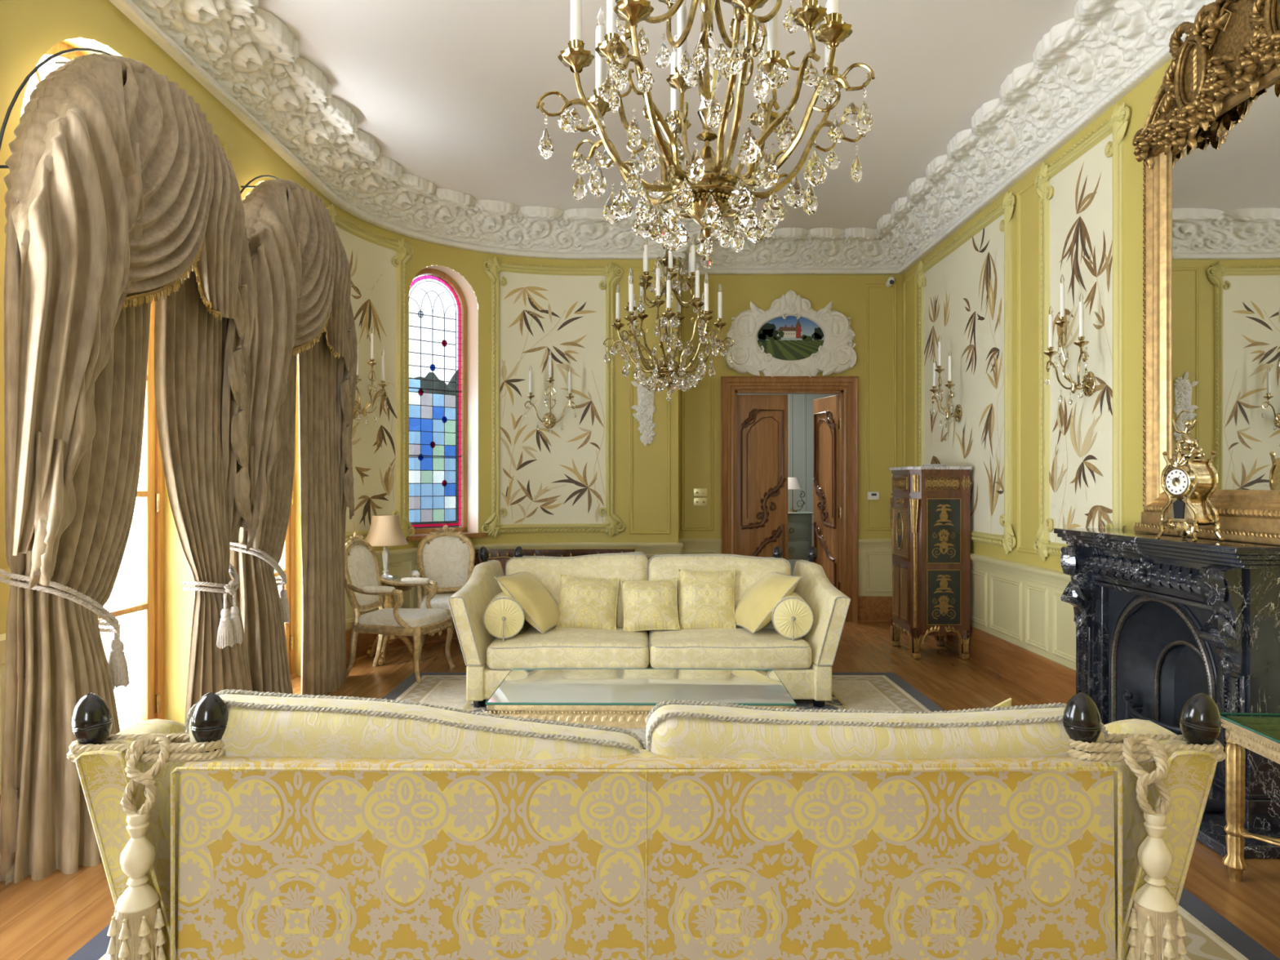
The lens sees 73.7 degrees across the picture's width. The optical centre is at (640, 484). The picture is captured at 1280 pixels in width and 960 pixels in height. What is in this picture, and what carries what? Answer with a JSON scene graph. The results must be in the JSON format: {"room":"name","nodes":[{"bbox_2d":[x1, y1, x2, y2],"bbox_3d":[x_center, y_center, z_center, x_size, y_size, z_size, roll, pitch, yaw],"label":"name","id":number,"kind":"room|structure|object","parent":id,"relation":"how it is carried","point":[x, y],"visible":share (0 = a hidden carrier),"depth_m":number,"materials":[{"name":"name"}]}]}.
{"room":"historic interior","nodes":[
{"label":"historic interior","id":0,"kind":"room"},
{"bbox_2d":[0,0,678,795],"bbox_3d":[-2.166,-0.575,3.218,2.329,4.050,11.415,0,0,14],"label":"wall","id":1,"kind":"structure","parent":0,"point":[29,28],"depth_m":7.66,"materials":[{"name":"yellow paint"}]},
{"bbox_2d":[0,633,5,664],"bbox_3d":[-2.427,0.632,2.175,0.046,0.116,2.350,0,0,0],"label":"trim","id":2,"kind":"structure","parent":1,"relation":"attached to","point":[2,637],"depth_m":3.25,"materials":[{"name":"paint"}]},
{"bbox_2d":[20,37,195,731],"bbox_3d":[-2.645,-0.289,4.030,0.210,3.478,1.336,0,0,0],"label":"window","id":3,"kind":"structure","parent":1,"relation":"in","point":[149,606],"depth_m":4.57,"materials":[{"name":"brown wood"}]},
{"bbox_2d":[0,48,257,589],"bbox_3d":[-2.229,-0.783,3.939,0.442,2.306,1.935,0,0,0],"label":"valance","id":4,"kind":"object","parent":1,"relation":"attached to","point":[125,188],"visible":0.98,"depth_m":3.30,"materials":[{"name":"beige fabric"}]},
{"bbox_2d":[0,173,151,884],"bbox_3d":[-2.203,-0.185,3.535,0.292,3.308,0.897,0,0,0],"label":"velvet curtain","id":5,"kind":"object","parent":4,"relation":"hanging from","point":[55,656],"visible":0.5,"depth_m":3.23,"materials":[{"name":"fabric"}]},
{"bbox_2d":[0,568,129,689],"bbox_3d":[-2.222,0.570,3.352,0.236,0.577,0.566,0,0,15],"label":"tieback","id":6,"kind":"object","parent":5,"relation":"attached to","point":[117,664],"visible":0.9,"depth_m":3.41,"materials":[{"name":"white fabric"}]},
{"bbox_2d":[154,270,252,724],"bbox_3d":[-2.201,-0.186,4.444,0.240,3.306,0.870,0,0,-1],"label":"velvet curtain","id":7,"kind":"object","parent":4,"relation":"hanging from","point":[190,342],"visible":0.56,"depth_m":4.27,"materials":[{"name":"fabric"}]},
{"bbox_2d":[182,562,243,648],"bbox_3d":[-2.213,0.574,4.478,0.264,0.505,0.440,0,0,-16],"label":"tieback","id":8,"kind":"object","parent":7,"relation":"attached to","point":[229,633],"visible":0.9,"depth_m":4.32,"materials":[{"name":"white fabric"}]},
{"bbox_2d":[244,187,296,679],"bbox_3d":[-2.645,-0.289,5.800,0.210,3.478,1.336,0,0,0],"label":"window","id":9,"kind":"structure","parent":1,"relation":"in","point":[286,562],"depth_m":6.40,"materials":[{"name":"brown wood"}]},
{"bbox_2d":[253,181,302,675],"bbox_3d":[-2.550,-0.287,5.800,0.200,3.475,1.330,0,0,0],"label":"trim","id":10,"kind":"structure","parent":1,"relation":"attached to","point":[298,546],"depth_m":6.46,"materials":[{"name":"yellow paint"}]},
{"bbox_2d":[239,174,357,551],"bbox_3d":[-2.229,-0.815,5.599,0.442,2.363,1.935,0,0,0],"label":"valance","id":11,"kind":"object","parent":1,"relation":"attached to","point":[301,268],"visible":0.92,"depth_m":5.09,"materials":[{"name":"beige fabric"}]},
{"bbox_2d":[228,354,296,693],"bbox_3d":[-2.201,-0.215,5.202,0.301,3.368,0.882,0,0,0],"label":"velvet curtain","id":12,"kind":"object","parent":11,"relation":"hanging from","point":[257,593],"visible":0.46,"depth_m":4.97,"materials":[{"name":"fabric"}]},
{"bbox_2d":[229,542,290,623],"bbox_3d":[-2.222,0.567,5.012,0.236,0.583,0.566,0,0,15],"label":"tieback","id":13,"kind":"object","parent":12,"relation":"attached to","point":[283,594],"visible":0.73,"depth_m":5.04,"materials":[{"name":"white fabric"}]},
{"bbox_2d":[297,330,346,696],"bbox_3d":[-2.231,-0.218,6.020,0.203,3.363,0.965,0,0,0],"label":"velvet curtain","id":14,"kind":"object","parent":11,"relation":"hanging from","point":[323,632],"visible":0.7,"depth_m":5.84,"materials":[{"name":"fabric"}]},
{"bbox_2d":[0,554,655,783],"bbox_3d":[-2.028,0.915,5.122,2.040,0.454,7.876,0,0,20],"label":"trim","id":15,"kind":"structure","parent":1,"relation":"attached to","point":[411,562],"depth_m":7.46,"materials":[{"name":"paint"}]},
{"bbox_2d":[326,204,415,542],"bbox_3d":[-2.289,-0.840,7.158,0.132,2.727,1.215,0,0,19],"label":"wall panel","id":16,"kind":"object","parent":1,"relation":"attached to","point":[377,263],"visible":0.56,"depth_m":7.38,"materials":[{"name":"beige paper"}]},
{"bbox_2d":[353,327,388,425],"bbox_3d":[-2.274,-0.895,7.053,0.211,0.810,0.505,0,0,15],"label":"wall sconce","id":17,"kind":"object","parent":16,"relation":"attached to","point":[357,409],"visible":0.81,"depth_m":7.04,"materials":[{"name":"gold metal"}]},
{"bbox_2d":[346,621,457,664],"bbox_3d":[-1.260,1.319,7.824,3.482,0.262,0.927,0,0,-34],"label":"baseboard","id":18,"kind":"structure","parent":1,"relation":"attached to","point":[364,640],"depth_m":7.26,"materials":[{"name":"brown wood"}]},
{"bbox_2d":[409,265,478,533],"bbox_3d":[-1.924,-0.787,8.042,0.725,2.505,0.295,0,0,-43],"label":"trim","id":19,"kind":"structure","parent":1,"relation":"attached to","point":[467,290],"depth_m":8.24,"materials":[{"name":"beige paint"}]},
{"bbox_2d":[406,268,486,541],"bbox_3d":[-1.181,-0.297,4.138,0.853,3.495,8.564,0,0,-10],"label":"window","id":20,"kind":"structure","parent":1,"relation":"in","point":[437,306],"depth_m":8.13,"materials":[{"name":"multicoloured glass"}]},
{"bbox_2d":[375,542,682,564],"bbox_3d":[-1.261,0.632,7.825,3.482,0.116,0.924,0,0,-34],"label":"trim","id":21,"kind":"structure","parent":1,"relation":"attached to","point":[647,548],"depth_m":8.41,"materials":[{"name":"paint"}]},
{"bbox_2d":[481,256,625,538],"bbox_3d":[-0.851,-0.840,8.368,1.393,2.727,0.143,0,0,-11],"label":"wall panel","id":22,"kind":"object","parent":1,"relation":"attached to","point":[558,480],"visible":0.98,"depth_m":8.43,"materials":[{"name":"beige paper"}]},
{"bbox_2d":[524,349,576,432],"bbox_3d":[-0.885,-0.905,8.320,0.505,0.810,0.211,0,0,-10],"label":"wall sconce","id":23,"kind":"object","parent":22,"relation":"attached to","point":[548,420],"visible":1,"depth_m":8.28,"materials":[{"name":"gold metal"}]},
{"bbox_2d":[631,371,656,445],"bbox_3d":[0.028,-0.751,8.436,0.254,0.742,0.045,0,0,0],"label":"wall ornament","id":24,"kind":"object","parent":1,"relation":"attached to","point":[645,409],"visible":0.83,"depth_m":8.43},
{"bbox_2d":[629,267,670,533],"bbox_3d":[0.092,-0.830,8.454,0.408,2.644,0.013,0,0,0],"label":"trim","id":25,"kind":"structure","parent":1,"relation":"attached to","point":[631,367],"depth_m":8.45,"materials":[{"name":"yellow paint"}]},
{"bbox_2d":[108,0,1215,274],"bbox_3d":[0.165,-2.411,3.235,5.230,0.374,11.670,0,0,0],"label":"trim","id":26,"kind":"structure","parent":1,"relation":"attached to","point":[244,55],"depth_m":5.99,"materials":[{"name":"white paint"}]},
{"bbox_2d":[0,621,1279,959],"bbox_3d":[0.015,1.490,3.210,6.130,0.080,12.020,0,0,0],"label":"floor","id":27,"kind":"structure","parent":0,"point":[53,917],"depth_m":3.21,"materials":[{"name":"brown wood"}]},
{"bbox_2d":[365,575,414,665],"bbox_3d":[-2.080,1.115,7.042,0.457,0.678,0.485,0,0,0],"label":"round side table","id":28,"kind":"object","parent":27,"relation":"on","point":[388,600],"visible":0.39,"depth_m":7.03,"materials":[{"name":"brown wood"}]},
{"bbox_2d":[365,515,408,578],"bbox_3d":[-2.110,0.516,7.060,0.366,0.520,0.366,0,0,0],"label":"table lamp","id":29,"kind":"object","parent":28,"relation":"on","point":[384,531],"visible":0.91,"depth_m":6.96,"materials":[{"name":"beige fabric"}]},
{"bbox_2d":[344,531,455,683],"bbox_3d":[-1.866,0.912,6.543,0.747,1.095,0.642,0,0,12],"label":"armchair","id":30,"kind":"object","parent":27,"relation":"on","point":[365,591],"visible":0.99,"depth_m":6.43,"materials":[{"name":"fabric"}]},
{"bbox_2d":[410,524,475,660],"bbox_3d":[-1.665,0.912,7.436,0.642,1.095,0.747,0,0,-18],"label":"armchair","id":31,"kind":"object","parent":27,"relation":"on","point":[446,557],"visible":0.57,"depth_m":7.67,"materials":[{"name":"fabric"}]},
{"bbox_2d":[474,546,635,575],"bbox_3d":[-0.820,1.028,8.101,1.550,0.855,0.458,0,0,0],"label":"commode","id":32,"kind":"object","parent":27,"relation":"on","point":[503,554],"visible":0.1,"depth_m":7.93,"materials":[{"name":"brown wood"}]},
{"bbox_2d":[66,672,1279,959],"bbox_3d":[0.100,1.444,3.880,3.680,0.012,5.300,0,0,0],"label":"patterned rug","id":33,"kind":"object","parent":27,"relation":"on","point":[1209,935],"visible":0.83,"depth_m":5.54,"materials":[{"name":"carpet"}]},
{"bbox_2d":[485,668,796,728],"bbox_3d":[0.005,1.203,4.130,1.382,0.470,0.710,0,0,1],"label":"coffee table","id":34,"kind":"object","parent":33,"relation":"on","point":[622,698],"visible":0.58,"depth_m":4.00,"materials":[{"name":"clear glass"}]},
{"bbox_2d":[71,688,1221,959],"bbox_3d":[0.012,0.946,2.230,2.572,0.984,0.935,0,0,0],"label":"sofa","id":35,"kind":"object","parent":33,"relation":"on","point":[329,827],"visible":1,"depth_m":1.79,"materials":[{"name":"fabric"}]},
{"bbox_2d":[66,733,225,959],"bbox_3d":[-1.070,0.815,1.810,0.343,0.562,0.202,0,0,0],"label":"rope","id":36,"kind":"object","parent":35,"relation":"hanging from","point":[135,932],"visible":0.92,"depth_m":1.76,"materials":[{"name":"beige fabric"}]},
{"bbox_2d":[189,693,643,759],"bbox_3d":[-0.503,0.762,1.977,1.030,0.562,0.271,0,0,0],"label":"cushion","id":37,"kind":"object","parent":35,"relation":"on","point":[255,726],"depth_m":1.86,"materials":[{"name":"fabric"}]},
{"bbox_2d":[645,704,1106,759],"bbox_3d":[0.527,0.775,1.973,1.033,0.539,0.276,0,0,0],"label":"cushion","id":38,"kind":"object","parent":35,"relation":"on","point":[673,731],"depth_m":1.86,"materials":[{"name":"fabric"}]},
{"bbox_2d":[1066,733,1226,959],"bbox_3d":[1.093,0.816,1.810,0.344,0.561,0.203,0,0,0],"label":"rope","id":39,"kind":"object","parent":35,"relation":"hanging from","point":[1157,931],"visible":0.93,"depth_m":1.76,"materials":[{"name":"beige fabric"}]},
{"bbox_2d":[447,546,850,707],"bbox_3d":[0.055,0.946,5.905,2.572,0.984,0.935,0,0,0],"label":"sofa","id":40,"kind":"object","parent":33,"relation":"on","point":[803,665],"visible":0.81,"depth_m":5.54,"materials":[{"name":"beige fabric"}]},
{"bbox_2d":[483,591,524,642],"bbox_3d":[-0.913,0.890,5.788,0.272,0.297,0.467,0,0,-5],"label":"bolster cushion","id":41,"kind":"object","parent":40,"relation":"on","point":[504,617],"visible":0.94,"depth_m":5.59,"materials":[{"name":"beige fabric"}]},
{"bbox_2d":[494,571,559,634],"bbox_3d":[-0.746,0.802,5.906,0.356,0.370,0.487,0,0,16],"label":"cushion","id":42,"kind":"object","parent":40,"relation":"on","point":[541,610],"visible":0.85,"depth_m":5.75,"materials":[{"name":"yellow fabric"}]},
{"bbox_2d":[486,626,648,670],"bbox_3d":[-0.471,1.103,5.819,1.058,0.227,0.715,0,0,0],"label":"seat cushion","id":43,"kind":"object","parent":40,"relation":"on","point":[557,647],"depth_m":5.48,"materials":[{"name":"fabric"}]},
{"bbox_2d":[506,552,647,628],"bbox_3d":[-0.458,0.783,6.158,1.032,0.565,0.275,0,0,0],"label":"cushion","id":44,"kind":"object","parent":40,"relation":"on","point":[631,566],"depth_m":6.09,"materials":[{"name":"fabric"}]},
{"bbox_2d":[555,573,620,629],"bbox_3d":[-0.369,0.832,5.968,0.461,0.403,0.175,0,0,-6],"label":"cushion","id":45,"kind":"object","parent":40,"relation":"on","point":[584,602],"visible":0.93,"depth_m":5.92,"materials":[{"name":"fabric"}]},
{"bbox_2d":[621,577,679,631],"bbox_3d":[0.067,0.842,5.953,0.404,0.375,0.174,0,0,-3],"label":"cushion","id":46,"kind":"object","parent":40,"relation":"on","point":[648,605],"visible":1,"depth_m":5.90,"materials":[{"name":"fabric"}]},
{"bbox_2d":[678,568,736,629],"bbox_3d":[0.464,0.805,5.984,0.406,0.416,0.165,0,0,5],"label":"cushion","id":47,"kind":"object","parent":40,"relation":"on","point":[706,597],"visible":0.99,"depth_m":5.94,"materials":[{"name":"fabric"}]},
{"bbox_2d":[648,553,790,628],"bbox_3d":[0.568,0.788,6.162,1.033,0.565,0.276,0,0,0],"label":"cushion","id":48,"kind":"object","parent":40,"relation":"on","point":[748,569],"depth_m":6.09,"materials":[{"name":"fabric"}]},
{"bbox_2d":[648,627,811,669],"bbox_3d":[0.581,1.105,5.819,1.057,0.221,0.717,0,0,0],"label":"seat cushion","id":49,"kind":"object","parent":40,"relation":"on","point":[722,647],"depth_m":5.48,"materials":[{"name":"fabric"}]},
{"bbox_2d":[734,572,801,634],"bbox_3d":[0.845,0.802,5.906,0.357,0.371,0.487,0,0,-16],"label":"cushion","id":50,"kind":"object","parent":40,"relation":"on","point":[753,612],"visible":0.86,"depth_m":5.75,"materials":[{"name":"yellow fabric"}]},
{"bbox_2d":[771,591,813,641],"bbox_3d":[1.013,0.890,5.788,0.272,0.297,0.467,0,0,5],"label":"bolster cushion","id":51,"kind":"object","parent":40,"relation":"on","point":[792,617],"visible":0.91,"depth_m":5.59,"materials":[{"name":"beige fabric"}]},
{"bbox_2d":[888,466,972,658],"bbox_3d":[2.489,0.650,7.400,0.521,1.600,0.702,0,0,0],"label":"cabinet","id":52,"kind":"object","parent":27,"relation":"on","point":[930,506],"visible":1,"depth_m":7.08,"materials":[{"name":"brown wood"}]},
{"bbox_2d":[1053,528,1279,858],"bbox_3d":[2.538,0.852,4.200,0.555,1.196,1.800,0,0,0],"label":"fireplace","id":53,"kind":"object","parent":27,"relation":"on","point":[1164,622],"visible":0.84,"depth_m":4.00,"materials":[{"name":"black stone"}]},
{"bbox_2d":[1053,528,1279,568],"bbox_3d":[2.590,0.299,4.200,0.380,0.091,1.520,0,0,0],"label":"mantel shelf","id":54,"kind":"object","parent":53,"relation":"attached to","point":[1207,553],"depth_m":3.90,"materials":[{"name":"black stone"}]},
{"bbox_2d":[1155,410,1224,542],"bbox_3d":[2.477,-0.042,3.852,0.169,0.590,0.214,0,0,-15],"label":"mantel clock","id":55,"kind":"object","parent":53,"relation":"on","point":[1188,481],"visible":1,"depth_m":3.81,"materials":[{"name":"gold metal"}]},
{"bbox_2d":[1132,0,1279,546],"bbox_3d":[2.666,-1.038,3.760,0.207,2.583,1.646,0,0,0],"label":"mirror","id":56,"kind":"object","parent":53,"relation":"on","point":[1209,139],"visible":0.94,"depth_m":3.95,"materials":[{"name":"gold metal"}]},
{"bbox_2d":[1168,76,1279,489],"bbox_3d":[2.716,-0.868,3.750,0.008,1.864,1.300,0,0,0],"label":"mirror glass","id":57,"kind":"object","parent":56,"relation":"attached to","point":[1224,191],"depth_m":3.92,"materials":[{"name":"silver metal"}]},
{"bbox_2d":[1219,712,1279,882],"bbox_3d":[2.407,1.150,2.647,0.608,0.600,1.047,0,0,3],"label":"console table","id":58,"kind":"object","parent":27,"relation":"on","point":[1260,735],"visible":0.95,"depth_m":3.11,"materials":[{"name":"gold metal"}]},
{"bbox_2d":[258,0,1077,230],"bbox_3d":[0.165,-2.640,3.235,5.630,0.080,12.070,0,0,0],"label":"ceiling","id":59,"kind":"structure","parent":0,"point":[449,91],"depth_m":5.54,"materials":[{"name":"paint"}]},
{"bbox_2d":[603,126,734,400],"bbox_3d":[0.205,-1.606,6.200,0.886,1.998,0.886,0,0,-20],"label":"chandelier","id":60,"kind":"object","parent":59,"relation":"hanging from","point":[668,370],"visible":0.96,"depth_m":6.12,"materials":[{"name":"gold metal"}]},
{"bbox_2d":[615,284,620,319],"bbox_3d":[-0.165,-1.328,6.213,0.033,0.256,0.033,0,0,0],"label":"candle","id":61,"kind":"object","parent":60,"relation":"on","point":[617,295],"depth_m":6.20,"materials":[{"name":"white wax"}]},
{"bbox_2d":[628,275,633,311],"bbox_3d":[-0.066,-1.328,5.948,0.033,0.256,0.033,0,0,0],"label":"candle","id":62,"kind":"object","parent":60,"relation":"on","point":[631,286],"depth_m":5.94,"materials":[{"name":"white wax"}]},
{"bbox_2d":[655,259,660,295],"bbox_3d":[0.121,-1.433,5.928,0.033,0.256,0.033,0,0,0],"label":"candle","id":63,"kind":"object","parent":60,"relation":"on","point":[658,270],"depth_m":5.92,"materials":[{"name":"white wax"}]},
{"bbox_2d":[666,271,671,307],"bbox_3d":[0.192,-1.328,5.830,0.033,0.256,0.033,0,0,0],"label":"candle","id":64,"kind":"object","parent":60,"relation":"on","point":[668,282],"depth_m":5.82,"materials":[{"name":"white wax"}]},
{"bbox_2d":[695,262,699,297],"bbox_3d":[0.399,-1.433,5.992,0.033,0.256,0.033,0,0,0],"label":"candle","id":65,"kind":"object","parent":60,"relation":"on","point":[697,273],"depth_m":5.98,"materials":[{"name":"white wax"}]},
{"bbox_2d":[704,275,708,311],"bbox_3d":[0.457,-1.328,5.929,0.033,0.256,0.033,0,0,0],"label":"candle","id":66,"kind":"object","parent":60,"relation":"on","point":[706,285],"depth_m":5.92,"materials":[{"name":"white wax"}]},
{"bbox_2d":[717,284,722,318],"bbox_3d":[0.575,-1.328,6.187,0.033,0.256,0.033,0,0,0],"label":"candle","id":67,"kind":"object","parent":60,"relation":"on","point":[719,294],"depth_m":6.18,"materials":[{"name":"white wax"}]},
{"bbox_2d":[536,0,875,268],"bbox_3d":[0.187,-1.606,2.400,0.886,1.998,0.886,0,0,-34],"label":"chandelier","id":68,"kind":"object","parent":59,"relation":"hanging from","point":[707,188],"visible":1,"depth_m":2.32,"materials":[{"name":"gold metal"}]},
{"bbox_2d":[570,0,582,40],"bbox_3d":[-0.176,-1.328,2.326,0.033,0.256,0.032,0,0,0],"label":"candle","id":69,"kind":"object","parent":68,"relation":"on","point":[575,5],"depth_m":2.31,"materials":[{"name":"white wax"}]},
{"bbox_2d":[595,7,605,88],"bbox_3d":[-0.121,-1.328,2.604,0.033,0.256,0.032,0,0,0],"label":"candle","id":70,"kind":"object","parent":68,"relation":"on","point":[601,29],"depth_m":2.59,"materials":[{"name":"white wax"}]},
{"bbox_2d":[606,0,617,34],"bbox_3d":[-0.083,-1.433,2.491,0.033,0.256,0.032,0,0,0],"label":"candle","id":71,"kind":"object","parent":68,"relation":"on","point":[611,28],"depth_m":2.48,"materials":[{"name":"white wax"}]},
{"bbox_2d":[671,34,679,111],"bbox_3d":[0.114,-1.328,2.763,0.033,0.256,0.032,0,0,0],"label":"candle","id":72,"kind":"object","parent":68,"relation":"on","point":[675,95],"depth_m":2.75,"materials":[{"name":"white wax"}]},
{"bbox_2d":[676,0,687,66],"bbox_3d":[0.130,-1.433,2.679,0.033,0.256,0.032,0,0,0],"label":"candle","id":73,"kind":"object","parent":68,"relation":"on","point":[682,11],"depth_m":2.67,"materials":[{"name":"white wax"}]},
{"bbox_2d":[759,31,768,103],"bbox_3d":[0.391,-1.328,2.708,0.033,0.256,0.032,0,0,0],"label":"candle","id":74,"kind":"object","parent":68,"relation":"on","point":[766,100],"depth_m":2.69,"materials":[{"name":"white wax"}]},
{"bbox_2d":[767,0,777,51],"bbox_3d":[0.401,-1.433,2.589,0.033,0.256,0.032,0,0,0],"label":"candle","id":75,"kind":"object","parent":68,"relation":"on","point":[772,25],"depth_m":2.58,"materials":[{"name":"white wax"}]},
{"bbox_2d":[824,0,835,67],"bbox_3d":[0.550,-1.328,2.474,0.033,0.256,0.032,0,0,0],"label":"candle","id":76,"kind":"object","parent":68,"relation":"on","point":[827,51],"depth_m":2.46,"materials":[{"name":"white wax"}]},
{"bbox_2d":[826,0,839,13],"bbox_3d":[0.495,-1.328,2.196,0.033,0.256,0.032,0,0,0],"label":"candle","id":77,"kind":"object","parent":68,"relation":"on","point":[833,6],"depth_m":2.18,"materials":[{"name":"white wax"}]},
{"bbox_2d":[678,274,902,595],"bbox_3d":[1.577,-0.575,9.070,2.406,4.050,0.001,0,0,0],"label":"wall","id":78,"kind":"structure","parent":0,"point":[846,292],"depth_m":9.07,"materials":[{"name":"yellow paint"}]},
{"bbox_2d":[679,538,721,549],"bbox_3d":[0.617,0.632,9.047,0.486,0.116,0.046,0,0,0],"label":"trim","id":79,"kind":"structure","parent":78,"relation":"attached to","point":[688,544],"depth_m":9.05,"materials":[{"name":"paint"}]},
{"bbox_2d":[682,551,892,591],"bbox_3d":[1.577,0.925,9.063,2.290,0.434,0.013,0,0,0],"label":"trim","id":80,"kind":"structure","parent":78,"relation":"attached to","point":[867,553],"depth_m":9.06,"materials":[{"name":"paint"}]},
{"bbox_2d":[681,284,897,530],"bbox_3d":[1.577,-0.820,9.063,2.290,2.624,0.013,0,0,0],"label":"trim","id":81,"kind":"structure","parent":78,"relation":"attached to","point":[712,286],"depth_m":9.06,"materials":[{"name":"yellow paint"}]},
{"bbox_2d":[720,376,857,622],"bbox_3d":[1.577,0.152,9.362,1.445,2.595,0.704,0,0,0],"label":"door","id":82,"kind":"structure","parent":78,"relation":"in","point":[754,409],"depth_m":9.15,"materials":[{"name":"brown wood"}]},
{"bbox_2d":[724,289,857,377],"bbox_3d":[1.590,-1.585,9.021,1.401,0.950,0.075,0,0,0],"label":"cartouche","id":83,"kind":"object","parent":78,"relation":"attached to","point":[790,338],"visible":1,"depth_m":9.00,"materials":[{"name":"white"}]},
{"bbox_2d":[757,315,824,360],"bbox_3d":[1.590,-1.550,9.045,0.720,0.480,0.002,0,0,0],"label":"painting","id":84,"kind":"object","parent":83,"relation":"attached to","point":[790,338],"depth_m":9.05,"materials":[{"name":"multicoloured"}]},
{"bbox_2d":[857,538,892,549],"bbox_3d":[2.538,0.632,9.047,0.485,0.116,0.046,0,0,0],"label":"trim","id":85,"kind":"structure","parent":78,"relation":"attached to","point":[863,544],"depth_m":9.05,"materials":[{"name":"paint"}]},
{"bbox_2d":[857,595,893,622],"bbox_3d":[2.538,1.319,9.045,0.485,0.262,0.050,0,0,0],"label":"baseboard","id":86,"kind":"structure","parent":78,"relation":"attached to","point":[870,608],"depth_m":9.04,"materials":[{"name":"brown wood"}]},
{"bbox_2d":[787,394,838,575],"bbox_3d":[1.800,-0.250,10.765,5.000,3.400,3.070,0,0,0],"label":"wall","id":87,"kind":"structure","parent":0,"point":[797,399],"depth_m":12.20,"materials":[{"name":"grey paint"}]},
{"bbox_2d":[790,394,813,524],"bbox_3d":[1.650,-0.550,12.194,3.944,2.244,0.013,0,0,0],"label":"trim","id":88,"kind":"structure","parent":87,"relation":"attached to","point":[791,395],"depth_m":12.19,"materials":[{"name":"grey paint"}]},
{"bbox_2d":[902,58,1172,670],"bbox_3d":[2.780,-0.575,3.235,0.001,4.050,11.670,0,0,0],"label":"wall","id":89,"kind":"structure","parent":0,"point":[1140,100],"depth_m":6.04,"materials":[{"name":"yellow paint"}]},
{"bbox_2d":[915,191,1016,554],"bbox_3d":[2.755,-0.840,7.410,0.050,2.727,2.260,0,0,0],"label":"wall panel","id":90,"kind":"object","parent":89,"relation":"attached to","point":[966,288],"visible":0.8,"depth_m":7.07,"materials":[{"name":"beige paper"}]},
{"bbox_2d":[929,335,962,427],"bbox_3d":[2.669,-0.895,7.430,0.211,0.810,0.505,0,0,0],"label":"wall sconce","id":91,"kind":"object","parent":90,"relation":"attached to","point":[958,411],"visible":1,"depth_m":7.42,"materials":[{"name":"gold metal"}]},
{"bbox_2d":[902,178,1042,555],"bbox_3d":[2.773,-0.830,5.090,0.013,2.644,7.824,0,0,0],"label":"trim","id":92,"kind":"structure","parent":89,"relation":"attached to","point":[1028,550],"depth_m":6.25,"materials":[{"name":"yellow paint"}]},
{"bbox_2d":[927,625,1075,704],"bbox_3d":[2.755,1.319,6.985,0.050,0.262,4.170,0,0,0],"label":"baseboard","id":93,"kind":"structure","parent":89,"relation":"attached to","point":[1054,682],"depth_m":6.17,"materials":[{"name":"brown wood"}]},
{"bbox_2d":[969,552,1071,589],"bbox_3d":[2.757,0.632,6.985,0.046,0.116,4.170,0,0,0],"label":"trim","id":94,"kind":"structure","parent":89,"relation":"attached to","point":[1050,577],"depth_m":6.16,"materials":[{"name":"paint"}]},
{"bbox_2d":[970,568,1075,663],"bbox_3d":[2.773,0.925,4.950,0.013,0.434,7.944,0,0,0],"label":"trim","id":95,"kind":"structure","parent":89,"relation":"attached to","point":[1055,593],"depth_m":6.13,"materials":[{"name":"paint"}]},
{"bbox_2d":[1032,102,1130,560],"bbox_3d":[2.755,-0.840,5.390,0.050,2.727,1.180,0,0,0],"label":"wall panel","id":96,"kind":"object","parent":89,"relation":"attached to","point":[1081,193],"visible":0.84,"depth_m":5.33,"materials":[{"name":"beige paper"}]},
{"bbox_2d":[1043,274,1095,404],"bbox_3d":[2.669,-0.895,5.270,0.211,0.810,0.505,0,0,0],"label":"wall sconce","id":97,"kind":"object","parent":96,"relation":"attached to","point":[1088,382],"visible":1,"depth_m":5.26,"materials":[{"name":"gold metal"}]},
{"bbox_2d":[1048,306,1053,346],"bbox_3d":[2.624,-1.010,5.460,0.025,0.270,0.026,0,0,0],"label":"candle","id":98,"kind":"object","parent":97,"relation":"on","point":[1051,317],"depth_m":5.45,"materials":[{"name":"white wax"}]},
{"bbox_2d":[1059,274,1064,316],"bbox_3d":[2.604,-1.165,5.270,0.025,0.270,0.026,0,0,0],"label":"candle","id":99,"kind":"object","parent":97,"relation":"on","point":[1062,285],"depth_m":5.26,"materials":[{"name":"white wax"}]},
{"bbox_2d":[1079,292,1084,337],"bbox_3d":[2.624,-1.010,5.080,0.025,0.270,0.026,0,0,0],"label":"candle","id":100,"kind":"object","parent":97,"relation":"on","point":[1081,298],"depth_m":5.07,"materials":[{"name":"white wax"}]},
{"bbox_3d":[1.800,1.490,10.760,5.000,0.080,3.080,0,0,0],"label":"floor","id":101,"kind":"structure","parent":0,"visible":0},
{"bbox_2d":[787,511,813,560],"bbox_3d":[1.870,0.901,10.800,0.580,1.103,0.460,0,0,0],"label":"base cabinet","id":102,"kind":"object","parent":101,"relation":"on","point":[799,523],"visible":0.37,"depth_m":10.58,"materials":[{"name":"grey paint"}]},
{"bbox_2d":[787,477,804,512],"bbox_3d":[1.920,0.130,10.800,0.247,0.440,0.247,0,0,45],"label":"bedside lamp","id":103,"kind":"object","parent":102,"relation":"on","point":[793,482],"visible":0.95,"depth_m":10.74,"materials":[{"name":"white fabric"}]},
{"label":"outside","id":104,"kind":"structure","parent":0,"visible":0},
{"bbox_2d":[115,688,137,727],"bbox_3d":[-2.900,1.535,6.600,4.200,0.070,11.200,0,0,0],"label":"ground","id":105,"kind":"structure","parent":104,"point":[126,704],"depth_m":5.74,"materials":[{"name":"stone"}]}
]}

